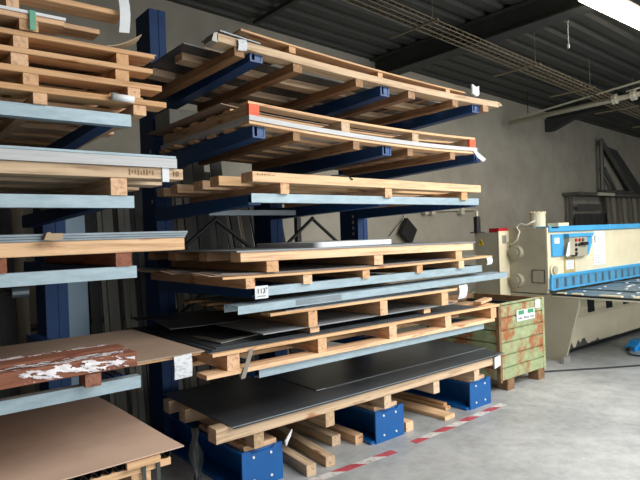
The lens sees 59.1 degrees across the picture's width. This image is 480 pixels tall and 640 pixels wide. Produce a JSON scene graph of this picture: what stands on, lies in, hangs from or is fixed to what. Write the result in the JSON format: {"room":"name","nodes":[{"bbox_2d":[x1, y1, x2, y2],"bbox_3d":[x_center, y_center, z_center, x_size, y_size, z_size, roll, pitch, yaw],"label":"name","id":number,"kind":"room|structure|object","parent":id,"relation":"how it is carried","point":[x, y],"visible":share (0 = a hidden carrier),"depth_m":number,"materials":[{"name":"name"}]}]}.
{"room":"metal workshop","nodes":[
{"label":"metal workshop","id":0,"kind":"room"},
{"bbox_2d":[0,0,639,397],"bbox_3d":[0.948,-0.922,9.293,21.200,4.828,0.250,-2,1,-39],"label":"wall","id":1,"kind":"structure","parent":0,"point":[526,168],"depth_m":10.75,"materials":[{"name":"concrete"}]},
{"bbox_2d":[389,215,416,242],"bbox_3d":[1.367,-0.243,9.364,0.584,0.642,0.135,-2,1,-39],"label":"speaker box","id":2,"kind":"object","parent":1,"relation":"attached to","point":[407,230],"visible":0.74,"depth_m":9.36,"materials":[{"name":"black plastic"}]},
{"bbox_2d":[545,93,639,131],"bbox_3d":[8.560,-2.692,7.975,0.200,0.460,11.390,-2,1,-39],"label":"beam","id":3,"kind":"structure","parent":1,"relation":"attached to","point":[552,123],"depth_m":11.92,"materials":[{"name":"metal"}]},
{"bbox_2d":[107,325,639,479],"bbox_3d":[5.146,1.491,4.055,25.000,0.200,13.900,-2,1,-39],"label":"floor","id":4,"kind":"structure","parent":0,"point":[576,424],"depth_m":4.32,"materials":[{"name":"concrete"}]},
{"bbox_2d":[0,208,20,397],"bbox_3d":[-2.488,0.361,4.469,0.120,2.578,0.340,-2,1,-35],"label":"panel","id":5,"kind":"object","parent":4,"relation":"on","point":[8,323],"visible":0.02,"depth_m":4.45,"materials":[{"name":"metal"}]},
{"bbox_2d":[10,208,33,394],"bbox_3d":[-2.402,0.512,4.549,0.092,2.270,0.353,-2,1,-35],"label":"panel","id":6,"kind":"object","parent":4,"relation":"on","point":[22,304],"visible":0.36,"depth_m":4.54,"materials":[{"name":"metal"}]},
{"bbox_2d":[0,101,140,414],"bbox_3d":[-2.306,0.158,2.682,2.470,3.000,2.045,-2,1,-39],"label":"rack","id":7,"kind":"object","parent":4,"relation":"on","point":[51,280],"visible":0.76,"depth_m":2.49,"materials":[{"name":"metal"}]},
{"bbox_2d":[0,81,166,149],"bbox_3d":[-2.063,-0.561,2.459,2.361,0.072,1.400,-2,1,-39],"label":"wooden pallet","id":8,"kind":"object","parent":7,"relation":"on","point":[13,131],"visible":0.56,"depth_m":2.61,"materials":[{"name":"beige wood"}]},
{"bbox_2d":[0,62,161,126],"bbox_3d":[-2.071,-0.635,2.454,2.353,0.073,1.400,-2,1,-39],"label":"wooden pallet","id":9,"kind":"object","parent":8,"relation":"on","point":[26,75],"visible":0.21,"depth_m":2.46,"materials":[{"name":"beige wood"}]},
{"bbox_2d":[0,44,152,93],"bbox_3d":[-2.090,-0.707,2.440,2.315,0.071,1.400,-2,1,-39],"label":"wooden pallet","id":10,"kind":"object","parent":9,"relation":"on","point":[13,55],"visible":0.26,"depth_m":2.42,"materials":[{"name":"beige wood"}]},
{"bbox_2d":[0,27,154,89],"bbox_3d":[-2.087,-0.777,2.444,2.314,0.066,1.400,-2,1,-39],"label":"wooden pallet","id":11,"kind":"object","parent":10,"relation":"on","point":[11,37],"visible":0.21,"depth_m":2.44,"materials":[{"name":"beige wood"}]},
{"bbox_2d":[0,27,155,87],"bbox_3d":[-1.908,-0.820,2.470,1.985,0.006,1.185,-2,1,-39],"label":"board","id":12,"kind":"object","parent":11,"relation":"on","point":[30,65],"visible":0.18,"depth_m":2.71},
{"bbox_2d":[0,9,63,34],"bbox_3d":[-2.151,-0.854,2.193,1.898,0.079,1.112,-2,1,-39],"label":"wooden pallet","id":13,"kind":"object","parent":12,"relation":"on","point":[30,22],"visible":0.34,"depth_m":2.29,"materials":[{"name":"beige wood"}]},
{"bbox_2d":[0,5,65,35],"bbox_3d":[-2.145,-0.886,2.203,1.885,0.012,1.105,-2,1,-39],"label":"metal sheet","id":14,"kind":"object","parent":13,"relation":"on","point":[1,6],"visible":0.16,"depth_m":2.31,"materials":[{"name":"white metal"}]},
{"bbox_2d":[0,0,129,40],"bbox_3d":[-2.067,-0.960,2.312,2.171,0.164,1.236,-2,1,-39],"label":"wooden pallet","id":15,"kind":"object","parent":14,"relation":"on","point":[69,7],"visible":0.41,"depth_m":2.49,"materials":[{"name":"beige wood"}]},
{"bbox_2d":[111,93,134,102],"bbox_3d":[-0.871,-0.627,2.494,0.096,0.034,0.032,-2,1,-39],"label":"tube","id":16,"kind":"object","parent":8,"relation":"on","point":[114,96],"visible":1,"depth_m":2.48,"materials":[{"name":"plastic"}]},
{"bbox_2d":[0,160,182,210],"bbox_3d":[-1.987,-0.226,2.446,2.426,0.131,1.306,-2,1,-39],"label":"wooden pallet","id":17,"kind":"object","parent":7,"relation":"on","point":[16,177],"visible":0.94,"depth_m":2.54,"materials":[{"name":"brown wood"}]},
{"bbox_2d":[0,148,176,168],"bbox_3d":[-2.002,-0.312,2.429,2.355,0.044,1.315,-2,1,-39],"label":"metal sheet","id":18,"kind":"object","parent":17,"relation":"on","point":[6,154],"visible":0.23,"depth_m":2.39,"materials":[{"name":"metal"}]},
{"bbox_2d":[0,145,175,158],"bbox_3d":[-2.005,-0.340,2.428,2.351,0.010,1.315,-2,1,-39],"label":"metal sheet","id":19,"kind":"object","parent":18,"relation":"on","point":[1,146],"visible":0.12,"depth_m":2.39,"materials":[{"name":"metal"}]},
{"bbox_2d":[0,237,184,273],"bbox_3d":[-1.988,0.096,2.442,2.420,0.121,1.300,-2,1,-39],"label":"wooden pallet","id":20,"kind":"object","parent":7,"relation":"on","point":[113,252],"visible":1,"depth_m":2.49,"materials":[{"name":"brown wood"}]},
{"bbox_2d":[0,235,185,242],"bbox_3d":[-1.980,0.030,2.447,2.390,0.009,1.305,-2,1,-39],"label":"metal sheet","id":21,"kind":"object","parent":20,"relation":"on","point":[174,236],"visible":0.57,"depth_m":2.42,"materials":[{"name":"metal"}]},
{"bbox_2d":[0,233,186,239],"bbox_3d":[-1.977,0.019,2.446,2.394,0.009,1.309,-2,1,-39],"label":"metal sheet","id":22,"kind":"object","parent":21,"relation":"on","point":[165,234],"visible":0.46,"depth_m":2.45,"materials":[{"name":"metal"}]},
{"bbox_2d":[0,231,187,237],"bbox_3d":[-1.975,0.009,2.446,2.398,0.009,1.313,-2,1,-39],"label":"metal sheet","id":23,"kind":"object","parent":22,"relation":"on","point":[153,232],"visible":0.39,"depth_m":2.43,"materials":[{"name":"metal"}]},
{"bbox_2d":[35,352,200,387],"bbox_3d":[-1.811,0.654,2.358,2.535,0.119,1.035,-2,1,-39],"label":"wooden pallet","id":24,"kind":"object","parent":7,"relation":"on","point":[182,363],"visible":0.17,"depth_m":2.71,"materials":[{"name":"brown wood"}]},
{"bbox_2d":[0,349,136,389],"bbox_3d":[-1.549,0.557,1.964,1.820,0.068,0.100,-2,1,-39],"label":"plank","id":25,"kind":"object","parent":24,"relation":"on","point":[9,378],"visible":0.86,"depth_m":2.31,"materials":[{"name":"brown wood"}]},
{"bbox_2d":[0,350,124,370],"bbox_3d":[-1.062,0.503,2.358,0.555,0.006,0.096,-2,1,-39],"label":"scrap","id":26,"kind":"object","parent":25,"relation":"on","point":[108,353],"visible":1,"depth_m":2.35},
{"bbox_2d":[19,356,134,382],"bbox_3d":[-0.995,0.531,2.343,0.460,0.054,0.006,-2,1,-39],"label":"peeling paint","id":27,"kind":"object","parent":25,"relation":"attached to","point":[63,368],"visible":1,"depth_m":2.32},
{"bbox_2d":[0,329,203,362],"bbox_3d":[-1.863,0.604,2.423,2.505,0.007,0.990,-2,1,-39],"label":"board","id":28,"kind":"object","parent":24,"relation":"on","point":[148,347],"visible":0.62,"depth_m":3.07,"materials":[{"name":"wood"}]},
{"bbox_2d":[0,344,124,368],"bbox_3d":[-1.621,0.553,2.041,1.805,0.080,0.100,-2,1,-39],"label":"plank","id":29,"kind":"object","parent":28,"relation":"on","point":[115,347],"visible":0.43,"depth_m":2.42,"materials":[{"name":"brown wood"}]},
{"bbox_2d":[81,454,170,479],"bbox_3d":[-1.988,1.232,2.445,2.342,0.344,1.160,-2,1,-39],"label":"wooden pallet","id":30,"kind":"object","parent":7,"relation":"on","point":[142,473],"visible":0.15,"depth_m":2.64,"materials":[{"name":"brown wood"}]},
{"bbox_2d":[67,451,169,479],"bbox_3d":[-1.754,1.073,2.643,1.720,0.027,1.150,-2,1,-39],"label":"sheet","id":31,"kind":"object","parent":30,"relation":"on","point":[118,468],"visible":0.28,"depth_m":2.56,"materials":[{"name":"metal"}]},
{"bbox_2d":[0,396,183,479],"bbox_3d":[-1.978,1.052,2.492,2.384,0.017,1.225,-2,1,-39],"label":"board","id":32,"kind":"object","parent":31,"relation":"on","point":[67,440],"visible":0.96,"depth_m":2.87,"materials":[{"name":"wood"}]},
{"bbox_2d":[126,454,160,470],"bbox_3d":[-0.825,1.039,2.636,0.160,0.032,0.022,-2,1,-39],"label":"batten","id":33,"kind":"object","parent":30,"relation":"on","point":[153,459],"visible":1,"depth_m":2.63,"materials":[{"name":"brown wood"}]},
{"bbox_2d":[65,215,89,384],"bbox_3d":[-1.892,0.680,4.410,0.170,1.900,0.062,-2,1,-39],"label":"panel","id":34,"kind":"object","parent":4,"relation":"on","point":[77,291],"visible":0.21,"depth_m":4.41,"materials":[{"name":"metal"}]},
{"bbox_2d":[84,212,107,401],"bbox_3d":[-1.957,0.479,4.912,0.090,2.299,0.301,-2,1,-35],"label":"panel","id":35,"kind":"object","parent":4,"relation":"on","point":[90,223],"visible":0.36,"depth_m":4.91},
{"bbox_2d":[95,211,114,404],"bbox_3d":[-1.899,0.437,4.953,0.042,2.378,0.366,-2,1,-35],"label":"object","id":36,"kind":"object","parent":4,"relation":"on","point":[97,214],"visible":0.36,"depth_m":4.93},
{"bbox_2d":[101,208,126,411],"bbox_3d":[-1.841,0.415,4.996,0.092,2.417,0.365,-2,1,-35],"label":"panel","id":37,"kind":"object","parent":4,"relation":"on","point":[106,215],"visible":0.36,"depth_m":4.97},
{"bbox_2d":[112,208,130,414],"bbox_3d":[-1.801,0.475,5.060,0.042,2.294,0.321,-2,1,-35],"label":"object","id":38,"kind":"object","parent":4,"relation":"on","point":[114,214],"visible":0.32,"depth_m":5.04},
{"bbox_2d":[116,208,138,419],"bbox_3d":[-1.751,0.450,5.081,0.052,2.340,0.341,-2,1,-35],"label":"panel","id":39,"kind":"object","parent":4,"relation":"on","point":[120,220],"visible":0.36,"depth_m":5.05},
{"bbox_2d":[123,192,145,422],"bbox_3d":[-1.697,0.423,5.099,0.050,2.389,0.335,-2,1,-35],"label":"panel","id":40,"kind":"object","parent":4,"relation":"on","point":[126,211],"visible":0.46,"depth_m":5.07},
{"bbox_2d":[128,192,149,421],"bbox_3d":[-1.661,0.442,5.133,0.040,2.348,0.325,-2,1,-35],"label":"panel","id":41,"kind":"object","parent":4,"relation":"on","point":[131,210],"visible":0.55,"depth_m":5.11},
{"bbox_2d":[132,187,149,411],"bbox_3d":[-1.610,0.460,5.187,0.092,2.308,0.366,-2,1,-35],"label":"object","id":42,"kind":"object","parent":4,"relation":"on","point":[138,208],"visible":0.2,"depth_m":5.19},
{"bbox_2d":[30,203,301,334],"bbox_3d":[-2.223,0.537,4.980,5.160,2.200,0.060,-2,1,-39],"label":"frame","id":43,"kind":"object","parent":4,"relation":"on","point":[297,221],"visible":0.02,"depth_m":5.31,"materials":[{"name":"metal"}]},
{"bbox_2d":[171,182,189,388],"bbox_3d":[-1.363,0.348,5.391,0.052,2.511,0.359,-2,1,-35],"label":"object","id":44,"kind":"object","parent":4,"relation":"on","point":[186,383],"visible":0.02,"depth_m":5.35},
{"bbox_2d":[173,180,197,387],"bbox_3d":[-1.306,0.391,5.450,0.072,2.422,0.330,-2,1,-35],"label":"panel","id":45,"kind":"object","parent":4,"relation":"on","point":[178,201],"visible":0.04,"depth_m":5.44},
{"bbox_2d":[181,164,209,385],"bbox_3d":[-1.225,0.304,5.503,0.122,2.588,0.353,-2,1,-35],"label":"panel","id":46,"kind":"object","parent":4,"relation":"on","point":[190,223],"visible":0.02,"depth_m":5.52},
{"bbox_2d":[188,427,203,479],"bbox_3d":[-0.814,1.407,3.709,0.089,0.339,0.060,-2,1,-39],"label":"plastic sheet","id":47,"kind":"object","parent":4,"relation":"on","point":[196,456],"visible":1,"depth_m":3.70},
{"bbox_2d":[192,162,222,382],"bbox_3d":[-1.116,0.361,5.594,0.122,2.466,0.357,-2,1,-35],"label":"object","id":48,"kind":"object","parent":4,"relation":"on","point":[204,241],"visible":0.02,"depth_m":5.62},
{"bbox_2d":[204,172,230,380],"bbox_3d":[-1.029,0.447,5.649,0.072,2.288,0.374,-2,1,-35],"label":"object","id":49,"kind":"object","parent":4,"relation":"on","point":[213,238],"visible":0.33,"depth_m":5.69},
{"bbox_2d":[210,162,239,378],"bbox_3d":[-0.967,0.344,5.731,0.122,2.488,0.323,-2,1,-35],"label":"panel","id":50,"kind":"object","parent":4,"relation":"on","point":[215,168],"visible":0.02,"depth_m":5.77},
{"bbox_2d":[228,209,258,360],"bbox_3d":[-0.757,0.569,5.879,0.424,2.020,0.096,-2,1,24],"label":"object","id":51,"kind":"object","parent":4,"relation":"on","point":[233,220],"visible":0.18,"depth_m":5.90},
{"bbox_2d":[240,207,255,285],"bbox_3d":[-0.651,0.588,5.994,0.387,1.974,0.095,-2,0,20],"label":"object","id":52,"kind":"object","parent":4,"relation":"on","point":[245,219],"visible":0.02,"depth_m":6.01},
{"bbox_2d":[276,440,315,476],"bbox_3d":[-0.367,1.542,4.227,0.083,0.075,1.114,-2,1,-34],"label":"timber","id":53,"kind":"object","parent":4,"relation":"on","point":[302,464],"visible":0.39,"depth_m":3.86,"materials":[{"name":"brown wood"}]},
{"bbox_2d":[267,426,334,466],"bbox_3d":[-0.240,1.539,4.413,0.083,0.070,1.188,-2,1,-32],"label":"timber","id":54,"kind":"object","parent":4,"relation":"on","point":[304,445],"visible":0.67,"depth_m":4.14,"materials":[{"name":"brown wood"}]},
{"bbox_2d":[284,420,340,445],"bbox_3d":[-0.160,1.532,4.652,0.093,0.075,0.910,-2,1,-39],"label":"timber","id":55,"kind":"object","parent":4,"relation":"on","point":[322,434],"visible":0.62,"depth_m":4.44,"materials":[{"name":"brown wood"}]},
{"bbox_2d":[136,8,490,479],"bbox_3d":[0.096,-0.162,4.821,2.701,3.440,1.740,-2,1,-39],"label":"rack","id":56,"kind":"object","parent":4,"relation":"on","point":[223,461],"depth_m":4.43,"materials":[{"name":"metal"}]},
{"bbox_2d":[199,423,275,451],"bbox_3d":[-0.584,1.340,3.922,0.250,0.031,0.620,-2,1,-39],"label":"board","id":57,"kind":"object","parent":56,"relation":"on","point":[268,439],"visible":0.35,"depth_m":3.73,"materials":[{"name":"brown wood"}]},
{"bbox_2d":[157,171,480,208],"bbox_3d":[0.051,-0.354,4.447,2.296,0.145,1.251,-2,1,-39],"label":"wooden pallet","id":58,"kind":"object","parent":56,"relation":"on","point":[218,187],"visible":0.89,"depth_m":3.93,"materials":[{"name":"brown wood"}]},
{"bbox_2d":[151,255,492,288],"bbox_3d":[0.036,0.223,4.507,2.599,0.090,1.422,-2,1,-39],"label":"wooden pallet","id":59,"kind":"object","parent":56,"relation":"on","point":[246,281],"visible":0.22,"depth_m":3.86,"materials":[{"name":"brown wood"}]},
{"bbox_2d":[137,259,452,276],"bbox_3d":[-0.164,0.182,4.370,2.280,0.038,1.385,-2,1,-39],"label":"sheet","id":60,"kind":"object","parent":59,"relation":"on","point":[167,272],"visible":0.14,"depth_m":3.55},
{"bbox_2d":[137,257,464,275],"bbox_3d":[-0.095,0.177,4.420,2.350,0.036,1.335,-2,1,-39],"label":"sheet","id":61,"kind":"object","parent":60,"relation":"on","point":[139,269],"visible":0.24,"depth_m":3.66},
{"bbox_2d":[137,255,476,273],"bbox_3d":[-0.025,0.172,4.469,2.420,0.032,1.285,-2,1,-39],"label":"sheet","id":62,"kind":"object","parent":61,"relation":"on","point":[283,266],"visible":0.38,"depth_m":4.05,"materials":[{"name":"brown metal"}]},
{"bbox_2d":[148,243,472,271],"bbox_3d":[-0.024,0.119,4.443,2.237,0.146,1.350,-2,1,-39],"label":"wooden pallet","id":63,"kind":"object","parent":62,"relation":"on","point":[263,261],"visible":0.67,"depth_m":3.90,"materials":[{"name":"brown wood"}]},
{"bbox_2d":[144,242,475,251],"bbox_3d":[-0.043,0.053,4.454,2.240,0.030,1.410,-2,1,-39],"label":"metal sheet","id":64,"kind":"object","parent":63,"relation":"on","point":[245,249],"visible":0.62,"depth_m":3.88,"materials":[{"name":"grey metal"}]},
{"bbox_2d":[257,239,390,247],"bbox_3d":[0.022,0.028,4.173,0.690,0.034,0.730,-2,1,-39],"label":"plate","id":65,"kind":"object","parent":64,"relation":"on","point":[336,243],"visible":0.97,"depth_m":3.91,"materials":[{"name":"white metal"}]},
{"bbox_2d":[159,120,485,175],"bbox_3d":[0.070,-0.664,4.494,2.328,0.122,1.312,-2,1,-39],"label":"wooden pallet","id":66,"kind":"object","parent":56,"relation":"on","point":[290,135],"visible":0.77,"depth_m":4.17,"materials":[{"name":"brown wood"}]},
{"bbox_2d":[161,115,476,167],"bbox_3d":[0.047,-0.714,4.446,2.190,0.076,1.260,-2,1,-39],"label":"pack","id":67,"kind":"object","parent":66,"relation":"on","point":[217,130],"visible":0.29,"depth_m":3.81},
{"bbox_2d":[163,101,475,147],"bbox_3d":[0.043,-0.773,4.439,2.209,0.132,1.228,-2,1,-39],"label":"wooden pallet","id":68,"kind":"object","parent":67,"relation":"on","point":[245,108],"visible":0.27,"depth_m":3.81,"materials":[{"name":"brown wood"}]},
{"bbox_2d":[148,103,427,138],"bbox_3d":[-0.216,-0.817,4.448,1.900,0.068,1.130,-2,1,-39],"label":"board","id":69,"kind":"object","parent":68,"relation":"on","point":[218,109],"visible":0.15,"depth_m":3.81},
{"bbox_2d":[155,109,197,129],"bbox_3d":[-1.068,-0.888,4.282,0.270,0.140,0.260,-2,1,-39],"label":"carton","id":70,"kind":"object","parent":69,"relation":"on","point":[169,116],"visible":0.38,"depth_m":4.16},
{"bbox_2d":[146,32,501,129],"bbox_3d":[0.075,-1.131,4.511,2.828,0.207,1.346,-2,1,-39],"label":"wooden pallet","id":71,"kind":"object","parent":56,"relation":"on","point":[235,49],"visible":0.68,"depth_m":4.00,"materials":[{"name":"brown wood"}]},
{"bbox_2d":[129,42,440,122],"bbox_3d":[-0.192,-1.158,4.480,2.400,0.077,1.020,-2,1,-39],"label":"metal sheet","id":72,"kind":"object","parent":71,"relation":"on","point":[166,62],"visible":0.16,"depth_m":4.03,"materials":[{"name":"black metal"}]},
{"bbox_2d":[204,28,465,120],"bbox_3d":[-0.005,-1.195,4.413,2.161,0.141,1.160,-2,1,-39],"label":"wooden pallet","id":73,"kind":"object","parent":72,"relation":"on","point":[266,41],"visible":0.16,"depth_m":3.78,"materials":[{"name":"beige wood"}]},
{"bbox_2d":[192,300,499,379],"bbox_3d":[0.071,0.680,4.435,2.830,0.165,1.263,-2,1,-39],"label":"wooden pallet","id":74,"kind":"object","parent":56,"relation":"on","point":[227,363],"visible":0.27,"depth_m":3.76,"materials":[{"name":"brown wood"}]},
{"bbox_2d":[125,304,477,353],"bbox_3d":[-0.055,0.602,4.408,2.490,0.008,1.290,-2,1,-39],"label":"metal sheet","id":75,"kind":"object","parent":74,"relation":"on","point":[454,307],"visible":0.11,"depth_m":3.83,"materials":[{"name":"black metal"}]},
{"bbox_2d":[133,308,451,350],"bbox_3d":[-0.153,0.602,4.322,2.150,0.008,1.220,-2,1,-39],"label":"metal sheet","id":76,"kind":"object","parent":75,"relation":"on","point":[432,310],"visible":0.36,"depth_m":3.69,"materials":[{"name":"black metal"}]},
{"bbox_2d":[140,312,423,348],"bbox_3d":[-0.251,0.601,4.237,1.810,0.007,1.150,-2,1,-39],"label":"metal sheet","id":77,"kind":"object","parent":76,"relation":"on","point":[213,331],"visible":0.3,"depth_m":3.77,"materials":[{"name":"black metal"}]},
{"bbox_2d":[193,333,257,343],"bbox_3d":[-0.549,0.607,3.579,0.400,0.004,0.340,-2,1,-39],"label":"steel offcut","id":78,"kind":"object","parent":77,"relation":"on","point":[252,334],"visible":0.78,"depth_m":3.47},
{"bbox_2d":[407,308,429,313],"bbox_3d":[0.480,0.548,4.750,0.075,0.040,1.090,-2,1,-39],"label":"block","id":79,"kind":"object","parent":77,"relation":"on","point":[427,310],"visible":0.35,"depth_m":4.33,"materials":[{"name":"brown wood"}]},
{"bbox_2d":[211,300,455,334],"bbox_3d":[-0.022,0.544,4.429,1.830,0.008,1.260,-2,1,-39],"label":"metal sheet","id":80,"kind":"object","parent":79,"relation":"on","point":[324,316],"visible":0.31,"depth_m":3.87,"materials":[{"name":"grey metal"}]},
{"bbox_2d":[131,309,249,328],"bbox_3d":[-0.940,0.553,4.061,0.600,0.042,0.680,-2,1,-39],"label":"metal sheet","id":81,"kind":"object","parent":80,"relation":"on","point":[204,317],"visible":0.98,"depth_m":3.94,"materials":[{"name":"black metal"}]},
{"bbox_2d":[182,283,467,326],"bbox_3d":[0.063,0.465,4.391,1.900,0.143,1.228,-2,1,-39],"label":"wooden pallet","id":82,"kind":"object","parent":80,"relation":"on","point":[307,317],"visible":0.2,"depth_m":4.00,"materials":[{"name":"brown wood"}]},
{"bbox_2d":[200,284,447,310],"bbox_3d":[0.045,0.416,4.370,1.570,0.003,1.140,-2,1,-39],"label":"metal sheet","id":83,"kind":"object","parent":82,"relation":"on","point":[210,299],"visible":0.23,"depth_m":4.03,"materials":[{"name":"grey metal"}]},
{"bbox_2d":[209,284,439,308],"bbox_3d":[0.034,0.412,4.369,1.390,0.003,1.128,-2,1,-39],"label":"metal sheet","id":84,"kind":"object","parent":83,"relation":"on","point":[430,289],"visible":0.22,"depth_m":4.06,"materials":[{"name":"black metal"}]},
{"bbox_2d":[218,285,428,306],"bbox_3d":[0.022,0.409,4.367,1.210,0.003,1.116,-2,1,-39],"label":"metal sheet","id":85,"kind":"object","parent":84,"relation":"on","point":[246,298],"visible":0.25,"depth_m":4.06,"materials":[{"name":"metal"}]},
{"bbox_2d":[253,286,419,304],"bbox_3d":[0.010,0.405,4.365,1.030,0.003,1.104,-2,1,-39],"label":"metal sheet","id":86,"kind":"object","parent":85,"relation":"on","point":[349,287],"visible":0.22,"depth_m":4.31,"materials":[{"name":"grey metal"}]},
{"bbox_2d":[224,272,507,314],"bbox_3d":[0.533,0.354,4.121,2.700,0.062,0.162,-2,1,-39],"label":"channel","id":87,"kind":"object","parent":83,"relation":"on","point":[332,296],"visible":1,"depth_m":3.80,"materials":[{"name":"metal"}]},
{"bbox_2d":[355,399,396,411],"bbox_3d":[0.319,1.303,4.650,0.250,0.031,0.620,-2,1,-39],"label":"board","id":88,"kind":"object","parent":56,"relation":"on","point":[393,402],"visible":0.31,"depth_m":4.41,"materials":[{"name":"brown wood"}]},
{"bbox_2d":[163,355,500,448],"bbox_3d":[0.177,1.198,4.717,2.920,0.192,1.122,-2,1,-39],"label":"wooden pallet","id":89,"kind":"object","parent":88,"relation":"on","point":[252,436],"visible":0.34,"depth_m":3.97,"materials":[{"name":"brown wood"}]},
{"bbox_2d":[168,356,495,428],"bbox_3d":[0.253,1.117,4.698,2.780,0.005,0.970,-2,1,-39],"label":"metal sheet","id":90,"kind":"object","parent":89,"relation":"on","point":[495,356],"visible":0.09,"depth_m":4.04,"materials":[{"name":"black metal"}]},
{"bbox_2d":[239,356,494,426],"bbox_3d":[0.259,1.111,4.698,2.730,0.005,0.976,-2,1,-39],"label":"metal sheet","id":91,"kind":"object","parent":90,"relation":"on","point":[493,356],"visible":0.14,"depth_m":4.05,"materials":[{"name":"black metal"}]},
{"bbox_2d":[246,355,496,424],"bbox_3d":[0.265,1.104,4.699,2.680,0.005,0.982,-2,1,-39],"label":"metal sheet","id":92,"kind":"object","parent":91,"relation":"on","point":[496,355],"visible":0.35,"depth_m":4.13,"materials":[{"name":"black metal"}]},
{"bbox_2d":[163,349,502,427],"bbox_3d":[0.261,1.095,4.704,2.860,0.006,1.030,-2,1,-39],"label":"metal sheet","id":93,"kind":"object","parent":92,"relation":"on","point":[236,402],"visible":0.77,"depth_m":4.12,"materials":[{"name":"black metal"}]},
{"bbox_2d":[271,340,485,390],"bbox_3d":[0.554,1.076,5.078,2.072,0.006,0.757,-2,1,-39],"label":"metal sheet","id":94,"kind":"object","parent":93,"relation":"on","point":[336,373],"visible":0.84,"depth_m":4.89,"materials":[{"name":"black metal"}]},
{"bbox_2d":[306,420,362,444],"bbox_3d":[-0.022,1.529,4.699,0.088,0.070,1.010,-2,1,-40],"label":"timber","id":95,"kind":"object","parent":4,"relation":"on","point":[349,435],"visible":0.33,"depth_m":4.38,"materials":[{"name":"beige wood"}]},
{"bbox_2d":[308,450,397,479],"bbox_3d":[0.120,1.565,3.810,1.072,0.001,0.068,-2,1,-37],"label":"tape","id":96,"kind":"object","parent":4,"relation":"on","point":[390,452],"visible":1,"depth_m":3.90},
{"bbox_2d":[391,394,449,409],"bbox_3d":[0.835,1.514,5.422,0.078,0.030,0.961,-2,1,-41],"label":"timber","id":97,"kind":"object","parent":4,"relation":"on","point":[446,407],"visible":0.52,"depth_m":5.25,"materials":[{"name":"brown wood"}]},
{"bbox_2d":[394,391,446,405],"bbox_3d":[0.824,1.486,5.433,0.058,0.025,0.931,-2,1,-41],"label":"timber","id":98,"kind":"object","parent":97,"relation":"on","point":[411,395],"visible":0.59,"depth_m":5.26,"materials":[{"name":"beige wood"}]},
{"bbox_2d":[391,397,454,420],"bbox_3d":[0.767,1.515,5.194,0.148,0.035,1.031,-2,1,-42],"label":"timber","id":99,"kind":"object","parent":4,"relation":"on","point":[444,415],"visible":0.58,"depth_m":4.97,"materials":[{"name":"brown wood"}]},
{"bbox_2d":[411,403,505,443],"bbox_3d":[1.196,1.521,4.730,1.306,0.001,0.068,-2,1,-42],"label":"tape","id":100,"kind":"object","parent":4,"relation":"on","point":[450,426],"visible":1,"depth_m":4.67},
{"bbox_2d":[427,292,545,390],"bbox_3d":[1.787,1.054,6.096,0.834,0.872,0.920,-2,1,-39],"label":"crate","id":101,"kind":"object","parent":4,"relation":"on","point":[517,331],"depth_m":5.72,"materials":[{"name":"green paint"}]},
{"bbox_2d":[470,211,639,363],"bbox_3d":[4.979,0.437,8.302,5.860,1.850,2.290,-2,1,-39],"label":"machine","id":102,"kind":"object","parent":4,"relation":"on","point":[587,277],"visible":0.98,"depth_m":7.18,"materials":[{"name":"grey paint"}]},
{"bbox_2d":[564,232,593,254],"bbox_3d":[3.330,0.059,7.252,0.680,0.295,0.084,-2,1,-39],"label":"control panel","id":103,"kind":"object","parent":102,"relation":"attached to","point":[575,243],"depth_m":7.18,"materials":[{"name":"blue paint"}]},
{"bbox_2d":[563,192,639,225],"bbox_3d":[7.403,0.047,14.009,4.500,2.370,0.400,-2,1,-39],"label":"rack","id":104,"kind":"object","parent":4,"relation":"on","point":[580,218],"visible":0.58,"depth_m":13.17,"materials":[{"name":"metal"}]},
{"bbox_2d":[599,138,634,193],"bbox_3d":[7.490,-1.824,14.205,1.800,1.340,0.087,-2,1,-39],"label":"trestle","id":105,"kind":"object","parent":104,"relation":"on","point":[602,145],"visible":0.92,"depth_m":13.85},
{"bbox_2d":[604,147,639,193],"bbox_3d":[7.820,-1.793,14.594,2.200,1.190,0.030,-2,1,-39],"label":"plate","id":106,"kind":"object","parent":104,"relation":"on","point":[634,184],"visible":0.58,"depth_m":14.68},
{"bbox_2d":[625,338,639,351],"bbox_3d":[4.067,1.342,7.240,0.470,0.120,0.150,-2,1,-39],"label":"foot pedal","id":107,"kind":"object","parent":4,"relation":"on","point":[633,345],"visible":0.96,"depth_m":7.18,"materials":[{"name":"blue plastic"}]},
{"bbox_2d":[167,0,639,137],"bbox_3d":[4.479,-3.063,4.809,21.600,1.077,11.570,-2,1,-39],"label":"ceiling","id":108,"kind":"structure","parent":0,"point":[598,41],"depth_m":8.32,"materials":[{"name":"metal"}]},
{"bbox_2d":[253,0,299,25],"bbox_3d":[0.299,-2.893,6.015,0.060,0.050,3.700,-2,1,-39],"label":"beam","id":109,"kind":"structure","parent":108,"relation":"attached to","point":[288,3],"depth_m":7.06,"materials":[{"name":"metal"}]},
{"bbox_2d":[370,0,595,74],"bbox_3d":[4.469,-2.825,4.674,0.260,0.300,11.380,-2,1,-39],"label":"beam","id":110,"kind":"structure","parent":108,"relation":"attached to","point":[526,16],"depth_m":7.44,"materials":[{"name":"metal"}]},
{"bbox_2d":[342,0,639,127],"bbox_3d":[4.548,-2.522,9.529,12.802,1.129,0.750,-2,1,-39],"label":"cable tray","id":111,"kind":"object","parent":108,"relation":"hanging from","point":[482,48],"visible":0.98,"depth_m":7.61,"materials":[{"name":"metal"}]},
{"bbox_2d":[508,80,639,124],"bbox_3d":[5.250,-2.605,9.293,0.170,0.605,4.803,-2,1,-39],"label":"pipe","id":112,"kind":"object","parent":108,"relation":"hanging from","point":[633,95],"visible":0.99,"depth_m":10.05,"materials":[{"name":"metal"}]},
{"bbox_2d":[578,0,639,29],"bbox_3d":[4.052,-2.776,6.867,3.300,0.431,0.280,-2,1,-39],"label":"lamp","id":113,"kind":"object","parent":108,"relation":"hanging from","point":[627,12],"visible":1,"depth_m":6.23,"materials":[{"name":"metal"}]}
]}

